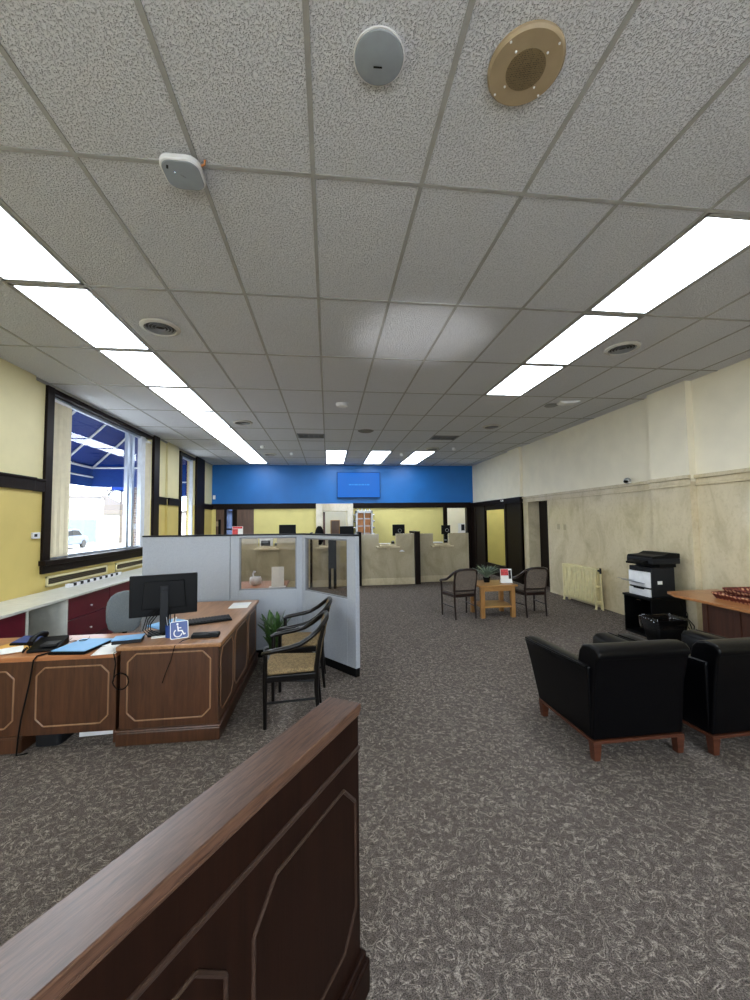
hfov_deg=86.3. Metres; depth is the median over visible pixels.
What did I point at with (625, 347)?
ceiling vent
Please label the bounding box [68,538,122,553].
ground
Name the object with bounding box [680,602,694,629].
tangled cables
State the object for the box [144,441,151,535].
vertical blind
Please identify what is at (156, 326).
ceiling vent
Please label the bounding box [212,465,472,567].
wall
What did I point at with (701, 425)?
wall
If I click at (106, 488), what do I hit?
bare tree
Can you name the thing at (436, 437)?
ceiling vent
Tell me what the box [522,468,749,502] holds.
trim
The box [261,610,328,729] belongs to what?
armchair
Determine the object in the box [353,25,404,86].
sensor
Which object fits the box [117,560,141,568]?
grille
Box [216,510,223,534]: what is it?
trim
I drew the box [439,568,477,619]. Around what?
armchair
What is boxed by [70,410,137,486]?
awning
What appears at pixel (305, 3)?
ceiling grid
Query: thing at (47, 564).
window
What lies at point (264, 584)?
desk
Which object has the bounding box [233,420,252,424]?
ceiling vent
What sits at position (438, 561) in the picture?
counter
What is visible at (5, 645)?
manila folder
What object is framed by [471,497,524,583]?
wall
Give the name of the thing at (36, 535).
thermostat
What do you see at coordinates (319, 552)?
counter
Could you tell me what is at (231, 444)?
recessed light
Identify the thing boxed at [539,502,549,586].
door
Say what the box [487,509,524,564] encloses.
wall
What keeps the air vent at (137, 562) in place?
in the wall at (22, 397)
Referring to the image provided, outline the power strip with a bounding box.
[79,730,112,736]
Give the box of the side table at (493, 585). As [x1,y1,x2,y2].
[470,580,517,618]
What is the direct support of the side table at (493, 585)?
on the floor
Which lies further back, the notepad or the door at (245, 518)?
the door at (245, 518)
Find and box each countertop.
[0,568,141,618]
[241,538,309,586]
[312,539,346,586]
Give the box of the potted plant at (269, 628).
[257,610,290,659]
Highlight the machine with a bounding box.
[260,538,272,545]
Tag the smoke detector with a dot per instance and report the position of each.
(339, 404)
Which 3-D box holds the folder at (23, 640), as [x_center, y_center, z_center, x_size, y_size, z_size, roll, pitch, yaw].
[-2.847,1.157,3.294,0.200,0.048,0.140,-1,-3,1]
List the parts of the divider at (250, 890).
panel molding, rail molding, panel molding, molding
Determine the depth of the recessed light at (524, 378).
5.46 m
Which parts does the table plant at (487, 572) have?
pot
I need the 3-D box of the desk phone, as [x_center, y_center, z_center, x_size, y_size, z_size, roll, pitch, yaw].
[-2.604,1.109,3.159,0.250,0.123,0.258,0,-3,-17]
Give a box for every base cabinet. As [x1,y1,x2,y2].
[0,611,28,637]
[28,581,128,635]
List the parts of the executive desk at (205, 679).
molding, molding, molding, molding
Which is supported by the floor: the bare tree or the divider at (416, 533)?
the divider at (416, 533)
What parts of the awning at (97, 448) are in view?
panel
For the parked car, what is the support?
on the ground
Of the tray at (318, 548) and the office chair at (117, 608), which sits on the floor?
the office chair at (117, 608)
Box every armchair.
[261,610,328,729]
[276,596,331,692]
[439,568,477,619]
[509,567,547,617]
[525,632,690,761]
[618,629,749,755]
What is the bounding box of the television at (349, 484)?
[337,472,379,497]
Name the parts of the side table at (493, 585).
leg, leg, leg, leg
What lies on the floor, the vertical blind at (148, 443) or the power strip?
the power strip
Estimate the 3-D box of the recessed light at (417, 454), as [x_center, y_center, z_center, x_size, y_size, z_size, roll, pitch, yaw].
[1.321,-1.312,11.598,0.578,0.019,1.187,0,-3,-7]
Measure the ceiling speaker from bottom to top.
0.026 m
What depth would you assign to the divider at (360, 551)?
10.36 m
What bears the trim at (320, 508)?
attached to the wall at (231, 484)
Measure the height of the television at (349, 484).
0.870 m
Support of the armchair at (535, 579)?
on the floor
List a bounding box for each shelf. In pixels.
[472,600,511,607]
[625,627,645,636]
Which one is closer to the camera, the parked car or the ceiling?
the ceiling
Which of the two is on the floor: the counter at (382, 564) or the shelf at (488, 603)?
the counter at (382, 564)
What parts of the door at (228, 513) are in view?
pane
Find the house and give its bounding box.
[101,495,122,537]
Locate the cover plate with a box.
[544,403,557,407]
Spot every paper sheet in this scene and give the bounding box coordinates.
[91,646,116,655]
[103,643,120,646]
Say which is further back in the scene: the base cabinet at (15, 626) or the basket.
the basket
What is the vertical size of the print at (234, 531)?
0.170 m
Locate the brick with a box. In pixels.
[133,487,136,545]
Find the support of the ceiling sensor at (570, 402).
attached to the ceiling
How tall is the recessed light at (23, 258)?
0.019 m
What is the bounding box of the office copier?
[618,551,679,597]
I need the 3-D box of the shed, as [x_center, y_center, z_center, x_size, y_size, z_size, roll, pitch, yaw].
[-26.537,3.413,63.255,11.600,4.200,7.600,1,-3,-27]
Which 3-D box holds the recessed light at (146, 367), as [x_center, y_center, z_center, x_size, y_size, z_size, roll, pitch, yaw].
[-2.815,-1.617,4.983,0.578,0.019,1.187,0,-3,-7]
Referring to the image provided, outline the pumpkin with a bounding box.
[249,571,261,585]
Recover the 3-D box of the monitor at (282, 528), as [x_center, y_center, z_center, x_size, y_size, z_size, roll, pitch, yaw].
[-2.338,0.992,10.703,0.440,0.660,0.180,0,-3,-7]
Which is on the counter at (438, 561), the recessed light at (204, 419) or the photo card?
the photo card
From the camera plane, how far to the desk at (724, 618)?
4.40 m
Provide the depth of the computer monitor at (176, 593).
3.37 m
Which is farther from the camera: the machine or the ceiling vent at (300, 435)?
the machine
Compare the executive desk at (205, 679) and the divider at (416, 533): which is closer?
the executive desk at (205, 679)
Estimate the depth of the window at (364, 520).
13.30 m
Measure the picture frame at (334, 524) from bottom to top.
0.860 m
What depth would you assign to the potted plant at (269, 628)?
4.57 m
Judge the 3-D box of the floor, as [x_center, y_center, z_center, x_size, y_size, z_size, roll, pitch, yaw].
[0.931,2.073,6.751,11.400,0.120,19.000,0,-3,-7]
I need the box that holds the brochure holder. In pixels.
[232,526,242,533]
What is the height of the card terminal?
0.034 m
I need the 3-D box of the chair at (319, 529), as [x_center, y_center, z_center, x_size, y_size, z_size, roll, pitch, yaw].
[-1.602,1.527,11.576,0.560,1.546,0.560,0,-3,-7]
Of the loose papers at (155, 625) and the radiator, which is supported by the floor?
the radiator
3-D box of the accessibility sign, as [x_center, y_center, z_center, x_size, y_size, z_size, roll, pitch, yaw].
[-1.573,1.044,3.219,0.145,0.144,0.035,0,-3,-13]
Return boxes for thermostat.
[31,532,39,538]
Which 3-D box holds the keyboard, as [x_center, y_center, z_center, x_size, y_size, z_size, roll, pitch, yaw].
[-1.563,1.126,3.758,0.400,0.035,0.140,1,-4,-31]
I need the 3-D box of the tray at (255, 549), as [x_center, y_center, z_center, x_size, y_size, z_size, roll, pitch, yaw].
[-2.727,1.249,10.124,0.630,0.154,0.270,0,-3,-7]
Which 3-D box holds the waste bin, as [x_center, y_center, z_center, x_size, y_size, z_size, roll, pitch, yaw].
[-2.483,1.730,3.138,0.180,0.260,0.250,0,-3,-7]
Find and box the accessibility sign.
[170,620,188,639]
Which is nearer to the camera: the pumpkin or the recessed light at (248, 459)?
the pumpkin
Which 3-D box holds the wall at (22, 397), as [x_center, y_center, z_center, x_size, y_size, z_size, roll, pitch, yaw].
[-4.445,0.193,4.979,0.270,3.572,16.530,0,-3,-7]
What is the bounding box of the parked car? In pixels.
[68,529,87,547]
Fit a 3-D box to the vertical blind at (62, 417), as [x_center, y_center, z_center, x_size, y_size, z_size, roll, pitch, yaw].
[-4.465,-0.300,5.653,0.066,2.190,0.402,0,-3,-7]
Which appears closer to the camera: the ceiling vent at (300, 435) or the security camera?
the security camera
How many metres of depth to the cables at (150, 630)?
3.27 m
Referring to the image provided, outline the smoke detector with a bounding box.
[336,402,347,407]
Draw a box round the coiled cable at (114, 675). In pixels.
[112,651,128,689]
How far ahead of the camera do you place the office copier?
5.58 m
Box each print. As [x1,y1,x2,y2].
[232,529,237,533]
[233,603,247,605]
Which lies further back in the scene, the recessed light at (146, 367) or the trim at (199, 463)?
the trim at (199, 463)
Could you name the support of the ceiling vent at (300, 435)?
in the ceiling
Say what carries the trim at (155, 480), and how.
attached to the wall at (22, 397)
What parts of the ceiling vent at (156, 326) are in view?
ring blade, ring blade, ring blade, ring blade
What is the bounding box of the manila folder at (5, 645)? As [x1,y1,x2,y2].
[0,643,30,652]
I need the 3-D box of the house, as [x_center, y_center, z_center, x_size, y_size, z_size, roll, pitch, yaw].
[-37.768,2.354,55.948,9.600,5.800,7.600,1,-4,-32]
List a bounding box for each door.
[225,510,232,533]
[237,509,253,533]
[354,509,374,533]
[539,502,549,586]
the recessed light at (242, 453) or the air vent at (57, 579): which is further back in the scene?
the recessed light at (242, 453)
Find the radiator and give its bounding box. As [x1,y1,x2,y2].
[562,563,603,610]
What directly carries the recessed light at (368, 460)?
in the ceiling
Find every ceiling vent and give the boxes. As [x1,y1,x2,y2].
[139,318,180,336]
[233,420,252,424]
[263,453,276,455]
[297,433,324,437]
[358,429,373,432]
[426,447,438,449]
[429,435,458,439]
[483,424,500,428]
[604,341,640,355]
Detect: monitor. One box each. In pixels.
[129,572,197,636]
[279,525,295,533]
[340,526,353,533]
[392,524,404,535]
[441,525,449,538]
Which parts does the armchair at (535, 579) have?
leg, seat, seat frame, arm rail, rail, backrest, leg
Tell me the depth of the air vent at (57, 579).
5.94 m
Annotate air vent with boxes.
[45,565,107,586]
[115,558,142,570]
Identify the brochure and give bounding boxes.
[228,602,250,608]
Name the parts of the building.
garage door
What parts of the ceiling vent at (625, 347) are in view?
ring blade, ring blade, ring blade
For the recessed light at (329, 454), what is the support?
in the ceiling
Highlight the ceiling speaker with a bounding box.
[487,19,565,105]
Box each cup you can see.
[165,611,176,637]
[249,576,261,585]
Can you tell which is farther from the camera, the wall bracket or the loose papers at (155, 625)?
the wall bracket
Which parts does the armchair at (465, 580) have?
leg, leg, seat frame, seat, arm rail, backrest, rail, leg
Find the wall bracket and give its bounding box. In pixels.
[216,520,220,533]
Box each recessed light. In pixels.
[0,203,83,284]
[8,283,150,349]
[97,349,188,386]
[147,387,213,410]
[180,411,230,427]
[203,428,242,439]
[219,440,253,449]
[232,450,260,456]
[242,457,266,462]
[326,450,346,457]
[326,458,344,463]
[363,458,384,463]
[367,451,391,457]
[400,458,424,463]
[407,451,435,457]
[485,364,565,395]
[523,313,641,364]
[587,212,749,314]
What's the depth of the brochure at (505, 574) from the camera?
7.07 m
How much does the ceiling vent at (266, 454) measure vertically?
0.027 m
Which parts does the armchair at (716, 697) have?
arm, arm, leg, rail, backrest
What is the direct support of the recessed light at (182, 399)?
in the ceiling
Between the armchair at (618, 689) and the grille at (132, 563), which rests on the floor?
the armchair at (618, 689)
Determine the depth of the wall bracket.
12.95 m
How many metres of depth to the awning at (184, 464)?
12.34 m
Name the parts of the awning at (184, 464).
panel, panel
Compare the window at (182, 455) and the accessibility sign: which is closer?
the accessibility sign
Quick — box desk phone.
[22,631,68,652]
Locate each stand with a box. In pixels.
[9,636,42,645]
[269,567,285,587]
[328,540,336,588]
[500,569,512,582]
[622,592,686,636]
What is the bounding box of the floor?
[0,565,749,999]
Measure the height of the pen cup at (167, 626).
0.198 m
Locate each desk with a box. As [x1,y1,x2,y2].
[114,600,258,746]
[241,580,289,588]
[667,589,749,637]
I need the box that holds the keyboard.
[186,614,231,625]
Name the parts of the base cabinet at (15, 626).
panel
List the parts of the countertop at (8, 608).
power strip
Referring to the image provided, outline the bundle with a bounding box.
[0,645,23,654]
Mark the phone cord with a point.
(19, 728)
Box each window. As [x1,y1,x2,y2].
[38,385,152,573]
[178,451,195,534]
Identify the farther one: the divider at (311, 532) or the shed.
the shed
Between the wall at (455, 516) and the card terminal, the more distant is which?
the wall at (455, 516)
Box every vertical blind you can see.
[50,399,71,557]
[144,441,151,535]
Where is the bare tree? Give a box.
[99,487,119,497]
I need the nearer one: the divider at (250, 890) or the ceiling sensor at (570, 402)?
the divider at (250, 890)
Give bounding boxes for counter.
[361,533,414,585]
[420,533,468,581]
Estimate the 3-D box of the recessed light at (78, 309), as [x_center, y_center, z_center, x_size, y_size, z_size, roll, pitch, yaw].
[-2.673,-1.683,3.774,0.578,0.019,1.187,0,-3,-7]
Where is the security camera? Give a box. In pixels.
[623,478,631,483]
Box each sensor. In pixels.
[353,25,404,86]
[557,400,579,405]
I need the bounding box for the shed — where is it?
[182,510,185,534]
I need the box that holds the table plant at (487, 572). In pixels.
[472,564,497,582]
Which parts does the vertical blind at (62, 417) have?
head rail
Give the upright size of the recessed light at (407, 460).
0.019 m
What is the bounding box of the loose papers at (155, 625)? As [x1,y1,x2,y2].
[147,619,184,629]
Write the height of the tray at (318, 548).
0.154 m
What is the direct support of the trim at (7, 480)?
attached to the wall at (22, 397)
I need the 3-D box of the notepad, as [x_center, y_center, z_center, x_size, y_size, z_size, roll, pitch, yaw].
[-1.758,1.116,3.282,0.130,0.007,0.090,1,-3,-27]
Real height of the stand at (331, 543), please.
1.220 m
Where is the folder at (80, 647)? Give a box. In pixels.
[48,638,112,654]
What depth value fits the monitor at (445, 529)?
11.46 m
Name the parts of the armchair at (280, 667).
leg, leg, seat frame, seat, arm rail, leg, leg, backrest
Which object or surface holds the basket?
on the floor
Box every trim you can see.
[0,0,749,465]
[0,472,212,509]
[150,435,159,534]
[194,456,204,534]
[212,502,470,508]
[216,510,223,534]
[316,504,352,544]
[323,512,324,544]
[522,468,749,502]
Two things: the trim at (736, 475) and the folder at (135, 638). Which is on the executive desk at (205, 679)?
the folder at (135, 638)
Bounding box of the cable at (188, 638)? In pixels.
[162,638,189,682]
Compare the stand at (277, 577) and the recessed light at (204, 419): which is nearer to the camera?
the stand at (277, 577)
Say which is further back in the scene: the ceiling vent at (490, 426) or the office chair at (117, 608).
the ceiling vent at (490, 426)
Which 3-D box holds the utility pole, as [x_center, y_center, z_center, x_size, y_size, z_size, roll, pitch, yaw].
[-24.971,-0.285,39.442,2.000,9.000,0.270,0,-3,-7]
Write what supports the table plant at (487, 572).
on the side table at (493, 585)
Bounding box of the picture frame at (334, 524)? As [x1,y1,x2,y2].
[330,520,339,533]
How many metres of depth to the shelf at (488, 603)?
6.96 m
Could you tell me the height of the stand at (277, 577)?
0.292 m
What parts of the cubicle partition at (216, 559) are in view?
solid panel, glazed panel, angled panel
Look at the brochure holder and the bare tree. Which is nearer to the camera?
the brochure holder
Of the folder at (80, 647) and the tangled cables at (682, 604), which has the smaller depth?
the folder at (80, 647)
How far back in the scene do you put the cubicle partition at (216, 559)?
4.91 m
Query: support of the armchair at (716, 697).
on the floor
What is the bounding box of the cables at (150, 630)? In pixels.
[142,609,164,635]
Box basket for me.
[639,614,688,641]
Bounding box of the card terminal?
[191,631,219,638]
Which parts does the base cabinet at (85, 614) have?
panel, drawer, drawer, kick panel, drawer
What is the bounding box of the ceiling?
[0,0,749,465]
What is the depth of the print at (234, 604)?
4.51 m
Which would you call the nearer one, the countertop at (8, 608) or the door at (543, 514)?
the countertop at (8, 608)
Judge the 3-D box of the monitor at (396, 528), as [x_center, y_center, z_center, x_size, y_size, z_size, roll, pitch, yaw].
[0.651,0.990,11.053,0.340,0.630,0.180,0,-3,-7]
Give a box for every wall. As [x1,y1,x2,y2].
[0,358,211,601]
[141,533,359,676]
[186,481,186,515]
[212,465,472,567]
[323,508,464,544]
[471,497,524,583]
[472,358,749,630]
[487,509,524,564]
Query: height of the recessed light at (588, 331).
0.019 m
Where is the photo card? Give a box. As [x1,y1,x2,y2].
[458,523,464,532]
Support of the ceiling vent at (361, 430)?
attached to the ceiling
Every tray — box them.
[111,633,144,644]
[253,547,279,552]
[316,546,327,550]
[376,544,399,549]
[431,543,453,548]
[711,587,749,604]
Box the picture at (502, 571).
[500,569,507,574]
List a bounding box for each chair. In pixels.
[106,590,141,632]
[315,526,323,544]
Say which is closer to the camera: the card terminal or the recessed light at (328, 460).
the card terminal
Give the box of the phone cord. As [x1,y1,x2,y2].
[15,652,47,755]
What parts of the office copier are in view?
control panel, paper drawer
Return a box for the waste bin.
[36,733,73,746]
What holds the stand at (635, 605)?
on the floor
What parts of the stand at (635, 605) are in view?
panel, panel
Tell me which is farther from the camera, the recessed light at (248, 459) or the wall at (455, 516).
the wall at (455, 516)
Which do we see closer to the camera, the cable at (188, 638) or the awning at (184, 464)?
the cable at (188, 638)
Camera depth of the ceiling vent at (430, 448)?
10.48 m
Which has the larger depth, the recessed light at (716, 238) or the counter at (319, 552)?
the counter at (319, 552)
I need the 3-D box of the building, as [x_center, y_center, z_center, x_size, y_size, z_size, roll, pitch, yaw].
[-37.130,2.071,41.922,14.300,4.850,9.300,2,-4,-37]
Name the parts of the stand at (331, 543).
leg, panel, leg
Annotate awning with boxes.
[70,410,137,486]
[112,459,186,495]
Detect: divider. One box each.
[0,697,369,999]
[310,532,312,587]
[357,532,361,585]
[409,531,420,583]
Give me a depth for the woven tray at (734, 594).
4.40 m
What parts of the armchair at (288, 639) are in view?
leg, seat frame, seat, arm rail, leg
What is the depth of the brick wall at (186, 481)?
11.52 m
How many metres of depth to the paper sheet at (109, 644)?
3.19 m
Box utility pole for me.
[119,492,122,542]
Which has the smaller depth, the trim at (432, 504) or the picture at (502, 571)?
the picture at (502, 571)
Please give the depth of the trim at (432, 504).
13.51 m
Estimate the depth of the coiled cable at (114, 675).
2.99 m
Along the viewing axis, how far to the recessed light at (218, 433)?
8.53 m
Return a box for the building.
[69,495,105,541]
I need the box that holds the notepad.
[151,635,164,638]
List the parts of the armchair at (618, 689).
leg, arm, leg, arm, rail, backrest, leg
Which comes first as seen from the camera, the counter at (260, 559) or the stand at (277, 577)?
the stand at (277, 577)
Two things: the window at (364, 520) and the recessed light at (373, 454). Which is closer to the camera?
the recessed light at (373, 454)

